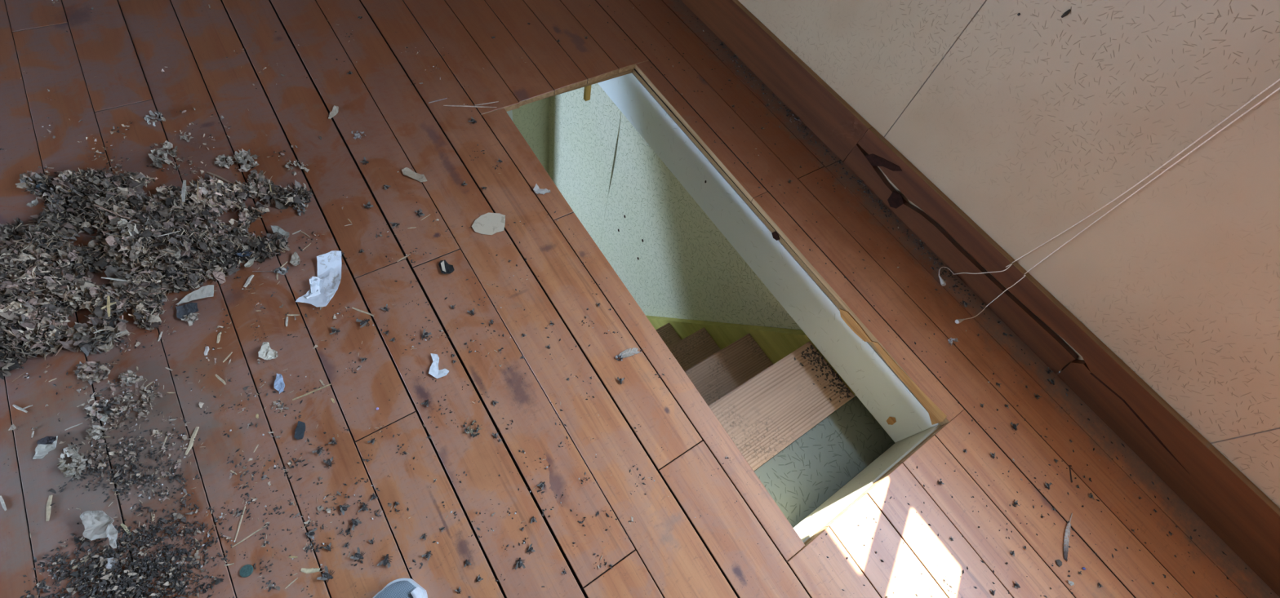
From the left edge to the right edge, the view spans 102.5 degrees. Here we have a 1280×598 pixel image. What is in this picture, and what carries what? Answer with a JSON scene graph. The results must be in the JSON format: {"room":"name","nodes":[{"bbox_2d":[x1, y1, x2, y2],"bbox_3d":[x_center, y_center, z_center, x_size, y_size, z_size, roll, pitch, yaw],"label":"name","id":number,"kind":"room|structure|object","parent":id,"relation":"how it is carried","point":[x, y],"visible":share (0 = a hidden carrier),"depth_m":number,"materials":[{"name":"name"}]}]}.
{"room":"attic","nodes":[
{"label":"attic","id":0,"kind":"room"},
{"bbox_2d":[511,97,548,173],"bbox_3d":[-0.708,-0.815,3.328,0.223,2.559,0.060,-27,69,-23],"label":"wall","id":1,"kind":"structure","parent":0,"point":[531,119],"depth_m":2.97,"materials":[{"name":"paint"}]},
{"bbox_2d":[506,110,512,120],"bbox_3d":[-0.829,-0.746,3.266,0.068,2.559,0.075,-27,69,-23],"label":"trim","id":2,"kind":"structure","parent":1,"relation":"attached to","point":[509,113],"depth_m":2.78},
{"bbox_2d":[0,0,1279,597],"bbox_3d":[-0.975,0.176,1.200,4.180,0.041,5.600,-27,69,-23],"label":"floor","id":3,"kind":"structure","parent":0,"point":[669,553],"depth_m":1.34,"materials":[{"name":"wood"}]},
{"bbox_2d":[0,495,6,511],"bbox_3d":[-1.242,0.398,1.000,0.005,0.002,0.035,-35,72,-26],"label":"straw","id":4,"kind":"object","parent":3,"relation":"on","point":[2,500],"visible":1,"depth_m":1.00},
{"bbox_2d":[12,404,27,413],"bbox_3d":[-1.308,0.231,1.083,0.036,0.002,0.005,23,59,3],"label":"straw","id":5,"kind":"object","parent":3,"relation":"on","point":[14,405],"visible":1,"depth_m":1.08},
{"bbox_2d":[18,173,35,191],"bbox_3d":[-1.577,-0.307,1.328,0.047,0.021,0.065,-27,69,-23],"label":"leaf","id":6,"kind":"object","parent":3,"relation":"on","point":[24,180],"visible":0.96,"depth_m":1.32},
{"bbox_2d":[26,198,38,207],"bbox_3d":[-1.541,-0.245,1.304,0.017,0.013,0.026,29,60,7],"label":"dry leaf","id":7,"kind":"object","parent":3,"relation":"on","point":[34,202],"visible":1,"depth_m":1.30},
{"bbox_2d":[32,435,57,459],"bbox_3d":[-1.217,0.305,1.052,0.030,0.012,0.046,3,60,-9],"label":"curled leaf","id":8,"kind":"object","parent":3,"relation":"on","point":[41,451],"visible":1,"depth_m":1.05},
{"bbox_2d":[36,435,57,444],"bbox_3d":[-1.221,0.291,1.060,0.032,0.009,0.017,-2,61,-12],"label":"curled leaf","id":9,"kind":"object","parent":3,"relation":"on","point":[47,440],"visible":1,"depth_m":1.06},
{"bbox_2d":[45,495,53,521],"bbox_3d":[-1.161,0.411,1.007,0.008,0.003,0.050,-15,64,-18],"label":"straw","id":10,"kind":"object","parent":3,"relation":"on","point":[50,499],"visible":1,"depth_m":1.01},
{"bbox_2d":[57,444,88,479],"bbox_3d":[-1.157,0.330,1.040,0.078,0.026,0.045,43,62,14],"label":"leaf","id":11,"kind":"object","parent":3,"relation":"on","point":[68,470],"visible":1,"depth_m":1.04,"materials":[{"name":"plant"}]},
{"bbox_2d":[71,556,88,569],"bbox_3d":[-1.062,0.501,0.974,0.027,0.003,0.009,-38,73,-26],"label":"straw","id":12,"kind":"object","parent":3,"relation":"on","point":[85,560],"visible":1,"depth_m":0.97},
{"bbox_2d":[73,360,110,385],"bbox_3d":[-1.212,0.158,1.129,0.060,0.023,0.066,-27,69,-23],"label":"leaf","id":13,"kind":"object","parent":3,"relation":"on","point":[96,376],"visible":1,"depth_m":1.13,"materials":[{"name":"plant"}]},
{"bbox_2d":[84,424,108,439],"bbox_3d":[-1.143,0.279,1.075,0.039,0.019,0.040,-27,69,-23],"label":"leaf","id":14,"kind":"object","parent":3,"relation":"on","point":[95,428],"visible":1,"depth_m":1.08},
{"bbox_2d":[80,511,117,548],"bbox_3d":[-1.041,0.451,0.991,0.103,0.028,0.041,38,61,12],"label":"lump","id":15,"kind":"object","parent":3,"relation":"on","point":[97,524],"visible":1,"depth_m":0.99,"materials":[{"name":"paper"}]},
{"bbox_2d":[82,399,115,422],"bbox_3d":[-1.156,0.240,1.097,0.053,0.015,0.057,-27,69,-23],"label":"leaf","id":16,"kind":"object","parent":3,"relation":"on","point":[94,418],"visible":1,"depth_m":1.10,"materials":[{"name":"plant"}]},
{"bbox_2d":[84,400,107,412],"bbox_3d":[-1.162,0.232,1.101,0.040,0.015,0.016,-27,69,-23],"label":"curled leaf","id":17,"kind":"object","parent":16,"relation":"on","point":[89,408],"visible":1,"depth_m":1.10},
{"bbox_2d":[95,413,107,422],"bbox_3d":[-1.147,0.251,1.096,0.030,0.011,0.015,38,61,12],"label":"curled leaf","id":18,"kind":"object","parent":3,"relation":"on","point":[103,418],"visible":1,"depth_m":1.10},
{"bbox_2d":[19,438,226,597],"bbox_3d":[-1.012,0.476,0.989,0.296,0.017,0.444,-39,74,-27],"label":"heap","id":19,"kind":"object","parent":3,"relation":"on","point":[128,586],"visible":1,"depth_m":0.98,"materials":[{"name":"plant"}]},
{"bbox_2d":[104,557,119,570],"bbox_3d":[-1.008,0.504,0.976,0.024,0.013,0.024,-27,69,-23],"label":"leaf","id":20,"kind":"object","parent":19,"relation":"on","point":[108,565],"visible":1,"depth_m":0.97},
{"bbox_2d":[120,523,131,534],"bbox_3d":[-1.012,0.453,1.011,0.031,0.002,0.006,37,61,11],"label":"straw","id":21,"kind":"object","parent":3,"relation":"on","point":[122,525],"visible":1,"depth_m":1.01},
{"bbox_2d":[117,369,142,388],"bbox_3d":[-1.133,0.176,1.137,0.051,0.017,0.038,9,60,-5],"label":"leaf","id":22,"kind":"object","parent":3,"relation":"on","point":[124,377],"visible":1,"depth_m":1.14,"materials":[{"name":"plant"}]},
{"bbox_2d":[142,110,165,126],"bbox_3d":[-1.407,-0.526,1.486,0.050,0.017,0.048,39,61,12],"label":"leaf","id":23,"kind":"object","parent":3,"relation":"on","point":[147,118],"visible":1,"depth_m":1.49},
{"bbox_2d":[148,153,162,168],"bbox_3d":[-1.338,-0.383,1.412,0.032,0.026,0.051,-27,69,-23],"label":"leaf","id":24,"kind":"object","parent":3,"relation":"on","point":[152,157],"visible":1,"depth_m":1.41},
{"bbox_2d":[0,168,314,379],"bbox_3d":[-1.269,-0.103,1.243,0.786,0.070,0.609,-2,61,-12],"label":"debris pile","id":25,"kind":"object","parent":3,"relation":"on","point":[44,277],"visible":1,"depth_m":1.26,"materials":[{"name":"plant"}]},
{"bbox_2d":[106,296,110,317],"bbox_3d":[-1.221,0.017,1.178,0.006,0.002,0.058,-20,66,-20],"label":"straw","id":26,"kind":"object","parent":25,"relation":"on","point":[108,297],"visible":1,"depth_m":1.18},
{"bbox_2d":[101,277,126,281],"bbox_3d":[-1.238,-0.047,1.208,0.054,0.002,0.004,9,60,-5],"label":"straw","id":27,"kind":"object","parent":25,"relation":"on","point":[101,277],"visible":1,"depth_m":1.21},
{"bbox_2d":[93,204,137,222],"bbox_3d":[-1.313,-0.214,1.286,0.123,0.002,0.004,22,59,2],"label":"straw","id":28,"kind":"object","parent":25,"relation":"on","point":[108,211],"visible":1,"depth_m":1.28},
{"bbox_2d":[133,316,154,330],"bbox_3d":[-1.160,0.049,1.204,0.054,0.016,0.040,21,59,2],"label":"leaf","id":29,"kind":"object","parent":25,"relation":"on","point":[136,321],"visible":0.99,"depth_m":1.20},
{"bbox_2d":[181,180,186,202],"bbox_3d":[-1.195,-0.283,1.343,0.009,0.003,0.075,-13,64,-17],"label":"straw","id":30,"kind":"object","parent":25,"relation":"on","point":[184,186],"visible":1,"depth_m":1.34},
{"bbox_2d":[235,251,252,257],"bbox_3d":[-1.012,-0.116,1.314,0.038,0.014,0.016,-7,62,-14],"label":"curled leaf","id":31,"kind":"object","parent":25,"relation":"on","point":[247,252],"visible":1,"depth_m":1.31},
{"bbox_2d":[244,257,255,267],"bbox_3d":[-1.000,-0.093,1.315,0.015,0.009,0.035,12,59,-4],"label":"scrap","id":32,"kind":"object","parent":25,"relation":"on","point":[250,263],"visible":1,"depth_m":1.32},
{"bbox_2d":[246,180,267,198],"bbox_3d":[-1.061,-0.308,1.421,0.053,0.024,0.060,-27,69,-23],"label":"leaf","id":33,"kind":"object","parent":25,"relation":"on","point":[252,188],"visible":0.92,"depth_m":1.41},
{"bbox_2d":[271,226,289,239],"bbox_3d":[-0.955,-0.174,1.366,0.034,0.015,0.060,-27,69,-23],"label":"dry leaf","id":34,"kind":"object","parent":25,"relation":"on","point":[275,228],"visible":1,"depth_m":1.37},
{"bbox_2d":[293,198,306,215],"bbox_3d":[-0.939,-0.257,1.420,0.041,0.015,0.055,-27,69,-23],"label":"leaf","id":35,"kind":"object","parent":25,"relation":"on","point":[299,211],"visible":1,"depth_m":1.42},
{"bbox_2d":[149,141,178,164],"bbox_3d":[-1.335,-0.415,1.433,0.085,0.023,0.068,27,60,5],"label":"leaf","id":36,"kind":"object","parent":3,"relation":"on","point":[169,145],"visible":1,"depth_m":1.43,"materials":[{"name":"plant"}]},
{"bbox_2d":[179,132,193,142],"bbox_3d":[-1.304,-0.471,1.476,0.034,0.013,0.035,18,59,0],"label":"leaf","id":37,"kind":"object","parent":3,"relation":"on","point":[184,137],"visible":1,"depth_m":1.47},
{"bbox_2d":[176,302,198,319],"bbox_3d":[-1.088,0.028,1.235,0.046,0.008,0.040,-27,69,-23],"label":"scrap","id":38,"kind":"object","parent":3,"relation":"on","point":[186,309],"visible":1,"depth_m":1.24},
{"bbox_2d":[180,312,199,326],"bbox_3d":[-1.072,0.046,1.225,0.036,0.012,0.032,-27,69,-23],"label":"leaf","id":39,"kind":"object","parent":3,"relation":"on","point":[194,317],"visible":1,"depth_m":1.23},
{"bbox_2d":[184,426,199,454],"bbox_3d":[-0.964,0.304,1.104,0.010,0.003,0.060,2,60,-9],"label":"straw","id":40,"kind":"object","parent":3,"relation":"on","point":[194,433],"visible":1,"depth_m":1.10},
{"bbox_2d":[176,284,213,304],"bbox_3d":[-1.083,-0.012,1.251,0.080,0.009,0.038,-16,65,-19],"label":"scrap","id":41,"kind":"object","parent":3,"relation":"on","point":[206,291],"visible":1,"depth_m":1.25,"materials":[{"name":"paper"}]},
{"bbox_2d":[204,346,208,355],"bbox_3d":[-1.013,0.121,1.199,0.009,0.003,0.023,-5,62,-13],"label":"straw","id":42,"kind":"object","parent":3,"relation":"on","point":[206,348],"visible":1,"depth_m":1.20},
{"bbox_2d":[216,332,222,343],"bbox_3d":[-1.000,0.091,1.218,0.008,0.002,0.029,-6,62,-14],"label":"straw","id":43,"kind":"object","parent":3,"relation":"on","point":[220,333],"visible":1,"depth_m":1.22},
{"bbox_2d":[206,171,232,183],"bbox_3d":[-1.172,-0.339,1.431,0.081,0.003,0.009,25,59,4],"label":"straw","id":44,"kind":"object","parent":3,"relation":"on","point":[207,172],"visible":1,"depth_m":1.43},
{"bbox_2d":[214,374,226,384],"bbox_3d":[-0.959,0.184,1.174,0.037,0.002,0.005,34,61,10],"label":"straw","id":45,"kind":"object","parent":3,"relation":"on","point":[216,375],"visible":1,"depth_m":1.17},
{"bbox_2d":[214,154,235,168],"bbox_3d":[-1.178,-0.392,1.452,0.057,0.017,0.048,11,59,-4],"label":"leaf","id":46,"kind":"object","parent":3,"relation":"on","point":[229,162],"visible":1,"depth_m":1.45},
{"bbox_2d":[234,506,245,540],"bbox_3d":[-0.815,0.457,1.045,0.004,0.002,0.066,1,61,-10],"label":"straw","id":47,"kind":"object","parent":3,"relation":"on","point":[242,513],"visible":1,"depth_m":1.04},
{"bbox_2d":[233,148,259,172],"bbox_3d":[-1.121,-0.404,1.463,0.061,0.027,0.088,-27,69,-23],"label":"leaf","id":48,"kind":"object","parent":3,"relation":"on","point":[239,157],"visible":1,"depth_m":1.46,"materials":[{"name":"plant"}]},
{"bbox_2d":[240,564,253,577],"bbox_3d":[-0.773,0.534,1.008,0.023,0.003,0.023,-27,69,-23],"label":"disc","id":49,"kind":"object","parent":3,"relation":"on","point":[246,571],"visible":1,"depth_m":1.01,"materials":[{"name":"ceramic"}]},
{"bbox_2d":[243,275,253,287],"bbox_3d":[-0.990,-0.046,1.298,0.010,0.003,0.038,11,59,-4],"label":"straw","id":50,"kind":"object","parent":3,"relation":"on","point":[251,277],"visible":1,"depth_m":1.30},
{"bbox_2d":[231,524,267,547],"bbox_3d":[-0.788,0.478,1.038,0.068,0.001,0.004,-33,71,-25],"label":"straw","id":51,"kind":"object","parent":3,"relation":"on","point":[259,530],"visible":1,"depth_m":1.04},
{"bbox_2d":[257,342,278,359],"bbox_3d":[-0.875,0.124,1.213,0.039,0.019,0.041,6,60,-7],"label":"paper wad","id":52,"kind":"object","parent":3,"relation":"on","point":[265,353],"visible":1,"depth_m":1.21,"materials":[{"name":"paper"}]},
{"bbox_2d":[274,373,284,394],"bbox_3d":[-0.833,0.196,1.184,0.024,0.013,0.050,-27,69,-23],"label":"scrap","id":53,"kind":"object","parent":3,"relation":"on","point":[279,385],"visible":1,"depth_m":1.18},
{"bbox_2d":[274,266,289,275],"bbox_3d":[-0.923,-0.073,1.320,0.036,0.011,0.026,-7,62,-14],"label":"leaf","id":54,"kind":"object","parent":3,"relation":"on","point":[284,270],"visible":1,"depth_m":1.32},
{"bbox_2d":[289,251,300,266],"bbox_3d":[-0.902,-0.101,1.340,0.025,0.012,0.045,-27,69,-23],"label":"dry leaf","id":55,"kind":"object","parent":3,"relation":"on","point":[295,260],"visible":1,"depth_m":1.34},
{"bbox_2d":[284,160,310,175],"bbox_3d":[-0.992,-0.385,1.483,0.063,0.015,0.060,-27,69,-23],"label":"leaf","id":56,"kind":"object","parent":3,"relation":"on","point":[295,163],"visible":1,"depth_m":1.48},
{"bbox_2d":[293,421,305,439],"bbox_3d":[-0.757,0.292,1.143,0.020,0.012,0.040,2,61,-10],"label":"chip","id":57,"kind":"object","parent":3,"relation":"on","point":[300,428],"visible":1,"depth_m":1.14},
{"bbox_2d":[300,568,319,573],"bbox_3d":[-0.658,0.542,1.024,0.034,0.003,0.010,5,60,-8],"label":"straw","id":58,"kind":"object","parent":3,"relation":"on","point":[306,571],"visible":1,"depth_m":1.02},
{"bbox_2d":[304,528,317,539],"bbox_3d":[-0.675,0.481,1.053,0.023,0.008,0.023,6,60,-7],"label":"insect","id":59,"kind":"object","parent":3,"relation":"on","point":[309,534],"visible":1,"depth_m":1.05},
{"bbox_2d":[292,383,331,400],"bbox_3d":[-0.762,0.216,1.192,0.083,0.002,0.005,-24,68,-22],"label":"straw","id":60,"kind":"object","parent":3,"relation":"on","point":[319,388],"visible":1,"depth_m":1.19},
{"bbox_2d":[312,447,324,456],"bbox_3d":[-0.708,0.334,1.130,0.019,0.008,0.019,24,59,3],"label":"insect","id":61,"kind":"object","parent":3,"relation":"on","point":[319,451],"visible":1,"depth_m":1.13},
{"bbox_2d":[295,250,342,306],"bbox_3d":[-0.813,-0.052,1.322,0.079,0.024,0.166,7,60,-7],"label":"paper wipe","id":62,"kind":"object","parent":3,"relation":"on","point":[323,287],"visible":1,"depth_m":1.32,"materials":[{"name":"paper"}]},
{"bbox_2d":[316,565,334,583],"bbox_3d":[-0.623,0.549,1.022,0.027,0.012,0.027,22,59,2],"label":"insect","id":63,"kind":"object","parent":3,"relation":"on","point":[326,575],"visible":1,"depth_m":1.02},
{"bbox_2d":[323,542,333,551],"bbox_3d":[-0.635,0.507,1.046,0.017,0.007,0.017,-33,71,-25],"label":"insect","id":64,"kind":"object","parent":3,"relation":"on","point":[328,547],"visible":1,"depth_m":1.05},
{"bbox_2d":[323,457,334,467],"bbox_3d":[-0.679,0.357,1.123,0.022,0.009,0.021,-24,68,-22],"label":"insect","id":65,"kind":"object","parent":3,"relation":"on","point":[328,462],"visible":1,"depth_m":1.12},
{"bbox_2d":[328,437,337,445],"bbox_3d":[-0.683,0.319,1.145,0.017,0.006,0.017,29,60,7],"label":"insect","id":66,"kind":"object","parent":3,"relation":"on","point":[333,442],"visible":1,"depth_m":1.14},
{"bbox_2d":[328,105,338,119],"bbox_3d":[-0.959,-0.583,1.607,0.021,0.007,0.060,11,59,-4],"label":"dry leaf","id":67,"kind":"object","parent":3,"relation":"on","point":[335,111],"visible":1,"depth_m":1.61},
{"bbox_2d":[329,327,340,335],"bbox_3d":[-0.752,0.079,1.267,0.023,0.008,0.023,2,60,-9],"label":"insect","id":68,"kind":"object","parent":3,"relation":"on","point":[334,330],"visible":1,"depth_m":1.27},
{"bbox_2d":[339,503,351,515],"bbox_3d":[-0.626,0.441,1.084,0.022,0.010,0.022,30,60,7],"label":"insect","id":69,"kind":"object","parent":3,"relation":"on","point":[343,508],"visible":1,"depth_m":1.08},
{"bbox_2d":[350,517,361,530],"bbox_3d":[-0.597,0.469,1.073,0.022,0.010,0.022,40,62,13],"label":"insect","id":70,"kind":"object","parent":3,"relation":"on","point":[355,522],"visible":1,"depth_m":1.07},
{"bbox_2d":[350,546,365,561],"bbox_3d":[-0.573,0.522,1.047,0.024,0.010,0.024,27,60,5],"label":"insect","id":71,"kind":"object","parent":3,"relation":"on","point":[357,555],"visible":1,"depth_m":1.04},
{"bbox_2d":[351,130,365,139],"bbox_3d":[-0.867,-0.510,1.578,0.037,0.013,0.042,-27,69,-23],"label":"leaf","id":72,"kind":"object","parent":3,"relation":"on","point":[357,135],"visible":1,"depth_m":1.58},
{"bbox_2d":[355,319,369,328],"bbox_3d":[-0.694,0.057,1.288,0.028,0.012,0.028,-33,71,-25],"label":"insect","id":73,"kind":"object","parent":3,"relation":"on","point":[362,323],"visible":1,"depth_m":1.29},
{"bbox_2d":[351,307,373,316],"bbox_3d":[-0.705,0.032,1.307,0.061,0.002,0.006,19,59,1],"label":"straw","id":74,"kind":"object","parent":3,"relation":"on","point":[357,309],"visible":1,"depth_m":1.31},
{"bbox_2d":[358,502,368,512],"bbox_3d":[-0.587,0.443,1.090,0.020,0.008,0.020,-7,62,-14],"label":"insect","id":75,"kind":"object","parent":3,"relation":"on","point":[363,505],"visible":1,"depth_m":1.09},
{"bbox_2d":[360,156,369,164],"bbox_3d":[-0.821,-0.412,1.533,0.022,0.010,0.022,20,59,1],"label":"insect","id":76,"kind":"object","parent":3,"relation":"on","point":[364,161],"visible":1,"depth_m":1.53},
{"bbox_2d":[364,201,373,209],"bbox_3d":[-0.772,-0.265,1.459,0.023,0.008,0.023,44,62,15],"label":"insect","id":77,"kind":"object","parent":3,"relation":"on","point":[368,205],"visible":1,"depth_m":1.46},
{"bbox_2d":[370,493,377,500],"bbox_3d":[-0.573,0.425,1.104,0.016,0.006,0.015,-16,65,-18],"label":"insect","id":78,"kind":"object","parent":3,"relation":"on","point":[374,496],"visible":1,"depth_m":1.10},
{"bbox_2d":[380,303,388,311],"bbox_3d":[-0.651,0.024,1.317,0.019,0.008,0.019,40,62,13],"label":"insect","id":79,"kind":"object","parent":3,"relation":"on","point":[384,308],"visible":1,"depth_m":1.31},
{"bbox_2d":[377,554,392,568],"bbox_3d":[-0.520,0.535,1.049,0.026,0.011,0.026,8,60,-6],"label":"insect","id":80,"kind":"object","parent":3,"relation":"on","point":[385,562],"visible":1,"depth_m":1.05},
{"bbox_2d":[390,222,399,228],"bbox_3d":[-0.688,-0.208,1.442,0.024,0.009,0.024,-15,64,-18],"label":"insect","id":81,"kind":"object","parent":3,"relation":"on","point":[393,224],"visible":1,"depth_m":1.44},
{"bbox_2d":[372,577,427,597],"bbox_3d":[-0.529,0.665,0.922,0.104,0.101,0.321,33,60,9],"label":"sneaker","id":82,"kind":"object","parent":3,"relation":"on","point":[403,588],"visible":1,"depth_m":1.00,"materials":[{"name":"grey fabric"}]},
{"bbox_2d":[0,0,827,597],"bbox_3d":[-0.824,-0.164,1.390,1.561,0.014,2.500,-22,67,-21],"label":"litter","id":83,"kind":"object","parent":3,"relation":"on","point":[128,393],"visible":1,"depth_m":1.11,"materials":[{"name":"plant"}]},
{"bbox_2d":[401,167,426,182],"bbox_3d":[-0.674,-0.371,1.537,0.087,0.009,0.030,24,59,4],"label":"dry leaf","id":84,"kind":"object","parent":3,"relation":"on","point":[406,171],"visible":1,"depth_m":1.54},
{"bbox_2d":[420,328,431,339],"bbox_3d":[-0.543,0.090,1.299,0.024,0.009,0.024,30,60,7],"label":"insect","id":85,"kind":"object","parent":3,"relation":"on","point":[424,334],"visible":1,"depth_m":1.30},
{"bbox_2d":[421,399,431,407],"bbox_3d":[-0.507,0.246,1.218,0.019,0.008,0.018,20,59,1],"label":"insect","id":86,"kind":"object","parent":3,"relation":"on","point":[425,403],"visible":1,"depth_m":1.22},
{"bbox_2d":[421,551,432,560],"bbox_3d":[-0.442,0.532,1.067,0.018,0.008,0.018,28,60,6],"label":"insect","id":87,"kind":"object","parent":3,"relation":"on","point":[428,556],"visible":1,"depth_m":1.07},
{"bbox_2d":[428,353,448,378],"bbox_3d":[-0.502,0.165,1.263,0.044,0.011,0.071,-27,69,-23],"label":"paper","id":88,"kind":"object","parent":3,"relation":"on","point":[434,371],"visible":1,"depth_m":1.26,"materials":[{"name":"paper"}]},
{"bbox_2d":[438,260,453,274],"bbox_3d":[-0.530,-0.087,1.402,0.035,0.010,0.051,-27,69,-23],"label":"chip","id":89,"kind":"object","parent":3,"relation":"on","point":[445,268],"visible":1,"depth_m":1.40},
{"bbox_2d":[428,97,498,107],"bbox_3d":[-0.590,-0.659,1.720,0.225,0.003,0.039,-2,61,-11],"label":"straw","id":90,"kind":"object","parent":3,"relation":"on","point":[475,106],"visible":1,"depth_m":1.72,"materials":[{"name":"plant"}]},
{"bbox_2d":[463,559,471,567],"bbox_3d":[-0.361,0.552,1.072,0.016,0.006,0.015,-18,66,-19],"label":"insect","id":91,"kind":"object","parent":3,"relation":"on","point":[467,563],"visible":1,"depth_m":1.07},
{"bbox_2d":[462,417,483,437],"bbox_3d":[-0.395,0.302,1.205,0.046,0.010,0.040,24,59,3],"label":"clump","id":92,"kind":"object","parent":3,"relation":"on","point":[477,428],"visible":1,"depth_m":1.20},
{"bbox_2d":[471,213,505,235],"bbox_3d":[-0.441,-0.220,1.496,0.092,0.006,0.079,4,60,-8],"label":"scrap","id":93,"kind":"object","parent":3,"relation":"on","point":[488,224],"visible":1,"depth_m":1.50,"materials":[{"name":"paper"}]},
{"bbox_2d":[514,557,525,569],"bbox_3d":[-0.254,0.559,1.086,0.023,0.008,0.023,0,61,-11],"label":"insect","id":94,"kind":"object","parent":3,"relation":"on","point":[519,563],"visible":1,"depth_m":1.08},
{"bbox_2d":[526,543,535,554],"bbox_3d":[-0.235,0.538,1.102,0.018,0.008,0.019,-30,70,-24],"label":"insect","id":95,"kind":"object","parent":3,"relation":"on","point":[531,548],"visible":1,"depth_m":1.10},
{"bbox_2d":[533,183,550,194],"bbox_3d":[-0.302,-0.334,1.583,0.051,0.012,0.030,21,59,2],"label":"paper shred","id":96,"kind":"object","parent":3,"relation":"on","point":[537,190],"visible":1,"depth_m":1.58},
{"bbox_2d":[537,481,546,489],"bbox_3d":[-0.223,0.424,1.169,0.018,0.007,0.018,36,61,10],"label":"insect","id":97,"kind":"object","parent":3,"relation":"on","point":[540,485],"visible":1,"depth_m":1.17},
{"bbox_2d":[583,84,591,101],"bbox_3d":[-0.201,-0.791,1.959,0.022,0.072,0.018,-27,69,-23],"label":"wooden peg","id":98,"kind":"object","parent":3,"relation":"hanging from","point":[587,91],"visible":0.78,"depth_m":1.96,"materials":[{"name":"yellow wood"}]},
{"bbox_2d":[614,353,624,360],"bbox_3d":[-0.053,0.152,1.350,0.022,0.016,0.020,30,60,7],"label":"down fluff","id":99,"kind":"object","parent":3,"relation":"on","point":[616,357],"visible":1,"depth_m":1.35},
{"bbox_2d":[617,377,624,384],"bbox_3d":[-0.049,0.210,1.322,0.020,0.008,0.020,0,61,-10],"label":"insect","id":100,"kind":"object","parent":3,"relation":"on","point":[620,380],"visible":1,"depth_m":1.32},
{"bbox_2d":[618,347,640,358],"bbox_3d":[-0.030,0.143,1.366,0.064,0.005,0.022,-17,65,-19],"label":"feather","id":101,"kind":"object","parent":3,"relation":"on","point":[628,353],"visible":1,"depth_m":1.36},
{"bbox_2d":[587,0,1271,597],"bbox_3d":[0.447,-0.144,1.618,1.015,0.004,3.194,-27,69,-23],"label":"litter","id":102,"kind":"object","parent":3,"relation":"on","point":[737,63],"visible":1,"depth_m":1.68,"materials":[{"name":"black"}]},
{"bbox_2d":[947,337,958,346],"bbox_3d":[0.948,0.126,1.551,0.035,0.012,0.024,-27,69,-23],"label":"down fluff","id":103,"kind":"object","parent":3,"relation":"on","point":[950,342],"visible":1,"depth_m":1.55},
{"bbox_2d":[1010,422,1018,431],"bbox_3d":[1.053,0.357,1.440,0.023,0.010,0.023,6,60,-7],"label":"insect","id":104,"kind":"object","parent":3,"relation":"on","point":[1015,426],"visible":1,"depth_m":1.44},
{"bbox_2d":[1044,481,1052,489],"bbox_3d":[1.089,0.498,1.368,0.019,0.008,0.019,10,59,-5],"label":"insect","id":105,"kind":"object","parent":3,"relation":"on","point":[1047,485],"visible":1,"depth_m":1.37},
{"bbox_2d":[1055,559,1062,567],"bbox_3d":[1.038,0.653,1.272,0.014,0.005,0.015,-27,69,-23],"label":"husk","id":106,"kind":"object","parent":3,"relation":"on","point":[1059,562],"visible":1,"depth_m":1.27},
{"bbox_2d":[1063,513,1072,560],"bbox_3d":[1.091,0.603,1.311,0.016,0.005,0.133,32,60,8],"label":"feather","id":107,"kind":"object","parent":3,"relation":"on","point":[1068,530],"visible":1,"depth_m":1.30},
{"bbox_2d":[548,83,895,471],"bbox_3d":[0.123,0.101,2.960,0.101,2.559,2.700,-27,69,-23],"label":"wall","id":108,"kind":"structure","parent":0,"point":[672,259],"depth_m":2.49,"materials":[{"name":"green paint"}]},
{"bbox_2d":[598,72,946,442],"bbox_3d":[0.211,-0.508,1.925,0.038,0.258,2.336,-27,69,-23],"label":"trim","id":109,"kind":"structure","parent":108,"relation":"attached to","point":[839,338],"depth_m":1.75,"materials":[{"name":"white wood"}]},
{"bbox_2d":[793,423,940,542],"bbox_3d":[0.603,0.541,1.429,0.650,0.210,0.035,-27,69,-23],"label":"trim","id":110,"kind":"structure","parent":108,"relation":"attached to","point":[833,506],"depth_m":1.42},
{"bbox_2d":[737,0,1279,508],"bbox_3d":[0.888,-1.263,0.940,0.100,2.400,5.600,-27,69,-23],"label":"wall","id":111,"kind":"structure","parent":0,"point":[1033,122],"depth_m":1.28,"materials":[{"name":"paint"}]},
{"bbox_2d":[680,0,1279,597],"bbox_3d":[0.660,-0.692,1.875,0.024,0.163,5.600,-27,69,-23],"label":"baseboard","id":112,"kind":"structure","parent":111,"relation":"attached to","point":[1223,497],"depth_m":1.55,"materials":[{"name":"brown wood"}]},
{"bbox_2d":[1061,9,1071,17],"bbox_3d":[0.999,-0.669,1.203,0.008,0.020,0.009,32,60,8],"label":"insect","id":113,"kind":"object","parent":111,"relation":"attached to","point":[1068,11],"depth_m":1.20},
{"bbox_2d":[938,79,1279,286],"bbox_3d":[1.139,-0.380,1.125,0.132,1.301,0.085,11,59,-4],"label":"blind cord","id":114,"kind":"object","parent":111,"relation":"hanging from","point":[943,283],"visible":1,"depth_m":1.24,"materials":[{"name":"white fabric"}]},
{"bbox_2d":[955,87,1279,324],"bbox_3d":[1.150,-0.272,1.067,0.170,1.303,0.048,-36,72,-26],"label":"blind cord","id":115,"kind":"object","parent":111,"relation":"hanging from","point":[957,321],"visible":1,"depth_m":1.23,"materials":[{"name":"white fabric"}]},
{"bbox_3d":[-1.425,1.113,3.648,2.958,0.100,4.700,-27,69,-23],"label":"floor","id":116,"kind":"structure","parent":0,"visible":0},
{"bbox_2d":[645,315,854,471],"bbox_3d":[-0.201,0.332,2.898,0.668,2.338,1.787,-27,69,-23],"label":"staircase","id":117,"kind":"structure","parent":116,"relation":"on","point":[749,377],"depth_m":1.73,"materials":[{"name":"brown wood"}]},
{"bbox_2d":[793,345,851,402],"bbox_3d":[0.616,0.258,1.727,0.107,0.002,0.216,-27,69,-23],"label":"dirt","id":118,"kind":"object","parent":117,"relation":"on","point":[823,364],"visible":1,"depth_m":1.74,"materials":[{"name":"soil"}]},
{"bbox_2d":[754,395,894,528],"bbox_3d":[0.566,0.605,1.575,0.650,0.015,0.352,-27,69,-23],"label":"stairwell wall","id":119,"kind":"structure","parent":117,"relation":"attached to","point":[801,477],"depth_m":1.62,"materials":[{"name":"paint"}]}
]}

